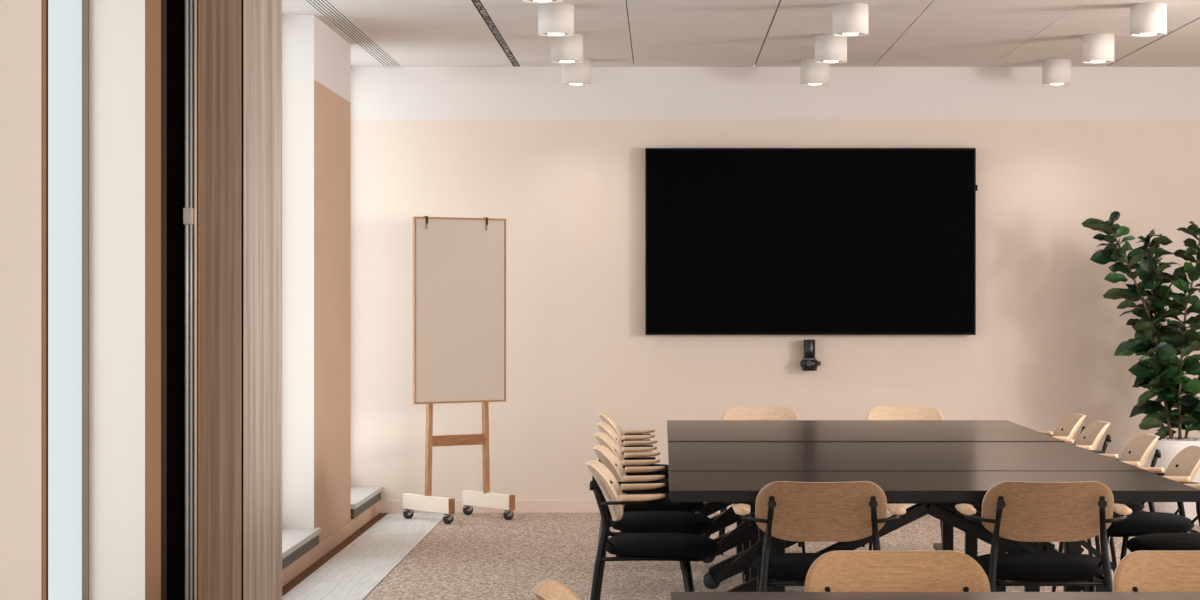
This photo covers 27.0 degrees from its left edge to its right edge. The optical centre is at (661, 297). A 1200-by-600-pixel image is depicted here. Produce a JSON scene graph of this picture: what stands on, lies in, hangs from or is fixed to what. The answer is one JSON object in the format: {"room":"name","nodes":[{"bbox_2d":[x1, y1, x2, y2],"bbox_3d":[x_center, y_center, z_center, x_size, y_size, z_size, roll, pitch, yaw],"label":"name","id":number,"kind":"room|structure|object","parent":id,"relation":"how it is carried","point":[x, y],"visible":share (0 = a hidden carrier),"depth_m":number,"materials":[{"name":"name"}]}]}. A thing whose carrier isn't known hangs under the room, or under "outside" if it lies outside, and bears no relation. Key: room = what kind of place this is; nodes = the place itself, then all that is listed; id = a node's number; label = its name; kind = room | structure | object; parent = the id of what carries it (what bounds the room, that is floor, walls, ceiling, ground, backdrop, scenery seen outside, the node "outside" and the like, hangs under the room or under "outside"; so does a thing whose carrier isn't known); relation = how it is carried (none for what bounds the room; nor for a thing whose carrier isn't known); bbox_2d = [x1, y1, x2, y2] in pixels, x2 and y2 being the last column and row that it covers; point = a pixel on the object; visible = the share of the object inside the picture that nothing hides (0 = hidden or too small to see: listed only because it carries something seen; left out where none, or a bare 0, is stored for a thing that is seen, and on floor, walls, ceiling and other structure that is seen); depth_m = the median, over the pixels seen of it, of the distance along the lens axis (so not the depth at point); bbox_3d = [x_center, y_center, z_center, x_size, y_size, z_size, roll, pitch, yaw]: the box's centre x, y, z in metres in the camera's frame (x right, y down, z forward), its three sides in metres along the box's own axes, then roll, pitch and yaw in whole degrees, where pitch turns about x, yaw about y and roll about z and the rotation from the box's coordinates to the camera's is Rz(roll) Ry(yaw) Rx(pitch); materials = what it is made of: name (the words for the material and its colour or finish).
{"room":"office","nodes":[
{"label":"office","id":0,"kind":"room"},
{"bbox_2d":[0,0,40,599],"bbox_3d":[-1.962,-0.052,2.513,0.225,2.904,10.026,0,0,0],"label":"wall","id":1,"kind":"structure","parent":0,"point":[20,20],"depth_m":7.20,"materials":[{"name":"paint"}]},
{"bbox_2d":[41,0,47,599],"bbox_3d":[-1.851,-0.052,7.491,0.007,2.904,0.074,0,0,0],"label":"trim","id":2,"kind":"structure","parent":1,"relation":"attached to","point":[44,3],"depth_m":7.48,"materials":[{"name":"brown paint"}]},
{"bbox_2d":[82,0,88,599],"bbox_3d":[-2.070,-0.140,8.236,0.040,2.729,1.419,0,0,0],"label":"trim","id":3,"kind":"structure","parent":1,"relation":"in","point":[85,3],"depth_m":8.93,"materials":[{"name":"brown"}]},
{"bbox_2d":[89,0,182,599],"bbox_3d":[-1.962,-0.052,9.311,0.225,2.904,0.730,0,0,0],"label":"wall","id":4,"kind":"structure","parent":0,"point":[124,35],"depth_m":8.95,"materials":[{"name":"paint"}]},
{"bbox_2d":[282,15,350,541],"bbox_3d":[-1.962,-0.052,14.071,0.225,2.904,1.562,0,0,0],"label":"wall","id":5,"kind":"structure","parent":0,"point":[316,61],"depth_m":13.35,"materials":[{"name":"paint"}]},
{"bbox_2d":[282,500,379,586],"bbox_3d":[-1.843,1.357,6.879,0.015,0.085,18.758,0,0,0],"label":"baseboard","id":6,"kind":"structure","parent":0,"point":[335,538],"depth_m":13.76,"materials":[{"name":"beige paint"}]},
{"bbox_2d":[282,513,387,596],"bbox_3d":[-2.013,1.425,6.888,0.475,0.050,18.776,0,0,0],"label":"floor strip","id":7,"kind":"object","parent":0,"point":[289,586],"visible":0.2,"depth_m":13.59,"materials":[{"name":"metal"}]},
{"bbox_2d":[282,513,443,599],"bbox_3d":[-1.580,1.423,6.888,0.390,0.053,18.776,0,0,0],"label":"floor strip","id":8,"kind":"object","parent":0,"point":[354,572],"visible":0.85,"depth_m":13.26,"materials":[{"name":"tile"}]},
{"bbox_2d":[183,0,281,599],"bbox_3d":[-1.664,-0.047,9.707,0.390,2.874,0.101,0,0,-16],"label":"curtain","id":9,"kind":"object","parent":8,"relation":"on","point":[232,49],"depth_m":9.66,"materials":[{"name":"brown wood"}]},
{"bbox_2d":[282,0,1199,66],"bbox_3d":[1.625,-1.544,6.963,7.950,0.080,18.926,0,0,0],"label":"ceiling","id":10,"kind":"structure","parent":0,"point":[416,33],"depth_m":14.16,"materials":[{"name":"white paint"}]},
{"bbox_2d":[161,0,166,599],"bbox_3d":[-1.911,-0.052,9.323,0.079,2.864,0.184,0,0,-37],"label":"door frame","id":11,"kind":"structure","parent":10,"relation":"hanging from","point":[163,2],"depth_m":9.26,"materials":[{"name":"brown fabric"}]},
{"bbox_2d":[303,0,402,66],"bbox_3d":[-1.746,-1.508,6.873,0.128,0.012,18.746,0,0,0],"label":"ceiling vent","id":12,"kind":"object","parent":10,"relation":"in","point":[327,9],"visible":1,"depth_m":14.09,"materials":[{"name":"white metal"}]},
{"bbox_2d":[471,0,519,66],"bbox_3d":[-0.943,-1.514,6.883,0.045,0.019,18.766,0,0,0],"label":"ceiling vent","id":13,"kind":"object","parent":10,"relation":"in","point":[477,3],"visible":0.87,"depth_m":14.13,"materials":[{"name":"grey metal"}]},
{"bbox_2d":[522,0,562,2],"bbox_3d":[-0.543,-1.425,11.364,0.183,0.156,0.183,0,0,0],"label":"ceiling lamp","id":14,"kind":"object","parent":10,"relation":"attached to","point":[527,1],"visible":1,"depth_m":11.42,"materials":[{"name":"beige"}]},
{"bbox_2d":[538,3,573,36],"bbox_3d":[-0.543,-1.425,12.820,0.183,0.156,0.183,0,0,0],"label":"ceiling lamp","id":15,"kind":"object","parent":10,"relation":"attached to","point":[554,19],"visible":1,"depth_m":12.74,"materials":[{"name":"beige metal"}]},
{"bbox_2d":[551,34,582,63],"bbox_3d":[-0.543,-1.425,14.302,0.183,0.156,0.183,0,0,0],"label":"ceiling lamp","id":16,"kind":"object","parent":10,"relation":"attached to","point":[567,49],"visible":0.92,"depth_m":14.22,"materials":[{"name":"beige metal"}]},
{"bbox_2d":[562,59,590,85],"bbox_3d":[-0.543,-1.425,15.803,0.183,0.156,0.183,0,0,0],"label":"ceiling lamp","id":17,"kind":"object","parent":10,"relation":"attached to","point":[576,74],"visible":0.89,"depth_m":15.73,"materials":[{"name":"beige metal"}]},
{"bbox_2d":[801,59,828,85],"bbox_3d":[0.967,-1.425,15.803,0.183,0.156,0.183,0,0,0],"label":"ceiling lamp","id":18,"kind":"object","parent":10,"relation":"attached to","point":[812,73],"visible":0.9,"depth_m":15.73,"materials":[{"name":"beige metal"}]},
{"bbox_2d":[815,33,846,63],"bbox_3d":[0.967,-1.425,14.302,0.183,0.156,0.183,0,0,0],"label":"ceiling lamp","id":19,"kind":"object","parent":10,"relation":"attached to","point":[829,49],"visible":0.94,"depth_m":14.22,"materials":[{"name":"beige metal"}]},
{"bbox_2d":[833,3,867,36],"bbox_3d":[0.967,-1.425,12.820,0.183,0.156,0.183,0,0,0],"label":"ceiling lamp","id":20,"kind":"object","parent":10,"relation":"attached to","point":[849,19],"visible":1,"depth_m":12.74,"materials":[{"name":"beige metal"}]},
{"bbox_2d":[1042,59,1070,85],"bbox_3d":[2.495,-1.425,15.803,0.183,0.156,0.183,0,0,0],"label":"ceiling lamp","id":21,"kind":"object","parent":10,"relation":"attached to","point":[1055,72],"visible":1,"depth_m":15.73,"materials":[{"name":"beige metal"}]},
{"bbox_2d":[1082,33,1113,63],"bbox_3d":[2.495,-1.425,14.302,0.183,0.156,0.183,0,0,0],"label":"ceiling lamp","id":22,"kind":"object","parent":10,"relation":"attached to","point":[1096,48],"visible":1,"depth_m":14.22,"materials":[{"name":"beige metal"}]},
{"bbox_2d":[1130,3,1166,36],"bbox_3d":[2.495,-1.425,12.820,0.183,0.156,0.183,0,0,0],"label":"ceiling lamp","id":23,"kind":"object","parent":10,"relation":"attached to","point":[1146,19],"visible":1,"depth_m":12.74,"materials":[{"name":"beige metal"}]},
{"bbox_2d":[351,69,1199,499],"bbox_3d":[1.575,-0.052,16.351,8.050,2.904,0.150,0,0,0],"label":"wall","id":24,"kind":"structure","parent":0,"point":[563,165],"depth_m":16.28,"materials":[{"name":"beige paint"}]},
{"bbox_2d":[380,500,1149,512],"bbox_3d":[1.875,1.357,16.267,7.450,0.085,0.018,0,0,0],"label":"baseboard","id":25,"kind":"structure","parent":24,"relation":"attached to","point":[386,506],"depth_m":16.26,"materials":[{"name":"paint"}]},
{"bbox_2d":[351,67,1199,68],"bbox_3d":[1.775,-1.498,16.270,7.650,0.012,0.012,0,0,0],"label":"trim","id":26,"kind":"structure","parent":24,"relation":"attached to","point":[351,67],"depth_m":16.27,"materials":[{"name":"white paint"}]},
{"bbox_2d":[800,340,820,370],"bbox_3d":[0.955,0.371,16.206,0.124,0.202,0.124,0,0,45],"label":"camera","id":27,"kind":"object","parent":24,"relation":"attached to","point":[809,362],"visible":1,"depth_m":16.17,"materials":[{"name":"black plastic"}]},
{"bbox_2d":[645,148,977,334],"bbox_3d":[0.969,-0.366,16.232,2.154,1.211,0.086,0,0,0],"label":"wall screen","id":28,"kind":"object","parent":24,"relation":"attached to","point":[739,241],"visible":1,"depth_m":16.19,"materials":[{"name":"black glass"}]},
{"bbox_2d":[364,513,1199,599],"bbox_3d":[2.107,1.425,6.888,6.985,0.050,18.776,0,0,0],"label":"floor","id":29,"kind":"structure","parent":0,"point":[476,556],"depth_m":13.28,"materials":[{"name":"carpet"}]},
{"bbox_2d":[403,216,514,523],"bbox_3d":[-1.285,0.444,15.795,0.690,1.912,0.539,0,0,-38],"label":"whiteboard","id":30,"kind":"object","parent":29,"relation":"on","point":[459,264],"visible":1,"depth_m":15.78,"materials":[{"name":"brown wood"}]},
{"bbox_2d":[532,580,579,599],"bbox_3d":[-0.030,1.004,5.248,0.504,0.793,0.586,0,0,0],"label":"armchair","id":31,"kind":"object","parent":29,"relation":"on","point":[546,589],"visible":1,"depth_m":5.37,"materials":[{"name":"brown wood"}]},
{"bbox_2d":[598,413,681,569],"bbox_3d":[-0.092,1.004,13.104,0.504,0.793,0.586,0,0,0],"label":"armchair","id":32,"kind":"object","parent":29,"relation":"on","point":[628,435],"visible":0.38,"depth_m":12.92,"materials":[{"name":"brown wood"}]},
{"bbox_2d":[596,422,685,591],"bbox_3d":[-0.077,1.004,12.083,0.504,0.793,0.586,0,0,0],"label":"armchair","id":33,"kind":"object","parent":29,"relation":"on","point":[629,446],"visible":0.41,"depth_m":11.93,"materials":[{"name":"brown wood"}]},
{"bbox_2d":[594,433,704,591],"bbox_3d":[-0.062,1.004,11.146,0.504,0.793,0.586,0,0,0],"label":"armchair","id":34,"kind":"object","parent":29,"relation":"on","point":[638,459],"visible":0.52,"depth_m":10.95,"materials":[{"name":"brown wood"}]},
{"bbox_2d":[585,460,718,599],"bbox_3d":[-0.042,1.004,9.229,0.504,0.793,0.586,0,0,0],"label":"armchair","id":35,"kind":"object","parent":29,"relation":"on","point":[610,498],"visible":1,"depth_m":9.04,"materials":[{"name":"black fabric"}]},
{"bbox_2d":[593,445,713,599],"bbox_3d":[-0.042,1.004,10.188,0.504,0.793,0.586,0,0,0],"label":"armchair","id":36,"kind":"object","parent":29,"relation":"on","point":[635,521],"visible":0.66,"depth_m":10.01,"materials":[{"name":"black fabric"}]},
{"bbox_2d":[719,406,804,554],"bbox_3d":[0.550,1.004,13.817,0.586,0.793,0.504,0,0,0],"label":"armchair","id":37,"kind":"object","parent":29,"relation":"on","point":[735,412],"visible":0.18,"depth_m":14.01,"materials":[{"name":"brown wood"}]},
{"bbox_2d":[732,481,905,591],"bbox_3d":[0.533,1.004,8.506,0.586,0.793,0.504,0,0,0],"label":"armchair","id":38,"kind":"object","parent":29,"relation":"on","point":[784,510],"visible":0.92,"depth_m":8.34,"materials":[{"name":"brown wood"}]},
{"bbox_2d":[667,420,1031,553],"bbox_3d":[0.939,1.027,12.953,1.826,0.740,0.972,0,0,0],"label":"conference table","id":39,"kind":"object","parent":29,"relation":"on","point":[947,530],"visible":0.17,"depth_m":12.98,"materials":[{"name":"black wood"}]},
{"bbox_2d":[667,430,1064,581],"bbox_3d":[0.939,1.027,11.977,1.826,0.740,0.972,0,0,0],"label":"conference table","id":40,"kind":"object","parent":29,"relation":"on","point":[971,542],"visible":0.2,"depth_m":11.86,"materials":[{"name":"black wood"}]},
{"bbox_2d":[668,442,1100,591],"bbox_3d":[0.939,1.030,11.001,1.826,0.740,0.972,0,0,0],"label":"conference table","id":41,"kind":"object","parent":29,"relation":"on","point":[750,532],"visible":0.24,"depth_m":10.86,"materials":[{"name":"black wood"}]},
{"bbox_2d":[805,550,990,591],"bbox_3d":[0.558,1.004,5.796,0.586,0.793,0.504,0,0,0],"label":"armchair","id":42,"kind":"object","parent":29,"relation":"on","point":[840,570],"visible":0.75,"depth_m":5.98,"materials":[{"name":"brown wood"}]},
{"bbox_2d":[861,406,943,550],"bbox_3d":[1.357,1.004,13.817,0.586,0.793,0.504,0,0,0],"label":"armchair","id":43,"kind":"object","parent":29,"relation":"on","point":[879,412],"visible":0.23,"depth_m":14.01,"materials":[{"name":"brown wood"}]},
{"bbox_2d":[668,455,1146,591],"bbox_3d":[0.939,1.028,10.025,1.826,0.740,0.972,0,0,0],"label":"conference table","id":44,"kind":"object","parent":29,"relation":"on","point":[676,462],"visible":0.36,"depth_m":9.95,"materials":[{"name":"black wood"}]},
{"bbox_2d":[669,471,1199,591],"bbox_3d":[0.939,1.030,9.050,1.826,0.740,0.972,0,0,0],"label":"conference table","id":45,"kind":"object","parent":29,"relation":"on","point":[926,490],"visible":0.56,"depth_m":8.83,"materials":[{"name":"black wood"}]},
{"bbox_2d":[670,592,1199,599],"bbox_3d":[0.931,1.030,5.130,1.826,0.740,0.972,0,0,0],"label":"conference table","id":46,"kind":"object","parent":29,"relation":"on","point":[673,595],"visible":1,"depth_m":5.55,"materials":[{"name":"black wood"}]},
{"bbox_2d":[955,481,1131,591],"bbox_3d":[1.293,1.004,8.506,0.586,0.793,0.504,0,0,0],"label":"armchair","id":47,"kind":"object","parent":29,"relation":"on","point":[1011,510],"visible":0.98,"depth_m":8.34,"materials":[{"name":"brown wood"}]},
{"bbox_2d":[1038,413,1092,555],"bbox_3d":[1.962,1.004,13.021,0.504,0.793,0.586,0,0,0],"label":"armchair","id":48,"kind":"object","parent":29,"relation":"on","point":[1067,429],"visible":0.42,"depth_m":13.11,"materials":[{"name":"brown wood"}]},
{"bbox_2d":[1061,421,1116,572],"bbox_3d":[1.947,1.004,12.240,0.504,0.793,0.586,0,0,0],"label":"armchair","id":49,"kind":"object","parent":29,"relation":"on","point":[1089,438],"visible":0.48,"depth_m":12.29,"materials":[{"name":"brown wood"}]},
{"bbox_2d":[1052,434,1160,591],"bbox_3d":[1.952,1.004,11.062,0.504,0.793,0.586,0,0,0],"label":"armchair","id":50,"kind":"object","parent":29,"relation":"on","point":[1138,449],"visible":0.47,"depth_m":11.11,"materials":[{"name":"brown wood"}]},
{"bbox_2d":[1101,446,1199,575],"bbox_3d":[1.977,1.004,10.156,0.504,0.793,0.586,0,0,0],"label":"armchair","id":51,"kind":"object","parent":29,"relation":"on","point":[1183,468],"visible":0.49,"depth_m":9.99,"materials":[{"name":"black fabric"}]},
{"bbox_2d":[1113,550,1199,591],"bbox_3d":[1.290,1.004,5.796,0.586,0.793,0.504,0,0,0],"label":"armchair","id":52,"kind":"object","parent":29,"relation":"on","point":[1143,570],"visible":0.76,"depth_m":5.98,"materials":[{"name":"brown wood"}]},
{"bbox_2d":[1126,484,1199,551],"bbox_3d":[1.977,1.004,9.219,0.504,0.793,0.586,0,0,0],"label":"armchair","id":53,"kind":"object","parent":29,"relation":"on","point":[1157,541],"visible":0.46,"depth_m":9.11,"materials":[{"name":"black fabric"}]},
{"bbox_2d":[1149,437,1199,524],"bbox_3d":[3.217,1.135,15.528,0.390,0.531,0.390,0,0,0],"label":"planter","id":54,"kind":"object","parent":29,"relation":"on","point":[1169,448],"visible":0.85,"depth_m":15.38,"materials":[{"name":"white ceramic"}]},
{"bbox_2d":[1081,211,1199,439],"bbox_3d":[3.112,0.176,15.549,1.002,1.439,0.538,0,0,0],"label":"fiddle leaf fig","id":55,"kind":"object","parent":54,"relation":"on","point":[1167,380],"visible":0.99,"depth_m":15.51,"materials":[{"name":"green plant"}]},
{"bbox_3d":[-1.962,1.338,11.858,0.225,0.125,2.864,0,0,0],"label":"wall","id":56,"kind":"structure","parent":0,"visible":0},
{"bbox_2d":[282,527,320,569],"bbox_3d":[-1.945,1.268,11.888,0.250,0.087,2.924,0,0,0],"label":"window sill","id":57,"kind":"structure","parent":56,"relation":"on","point":[296,542],"depth_m":12.76,"materials":[{"name":"stone"}]},
{"bbox_3d":[-1.962,1.338,15.564,0.225,0.125,1.424,0,0,0],"label":"wall","id":58,"kind":"structure","parent":0,"visible":0},
{"bbox_2d":[351,486,381,518],"bbox_3d":[-1.945,1.268,15.564,0.250,0.087,1.424,0,0,0],"label":"window sill","id":59,"kind":"structure","parent":58,"relation":"on","point":[362,497],"depth_m":15.59,"materials":[{"name":"stone"}]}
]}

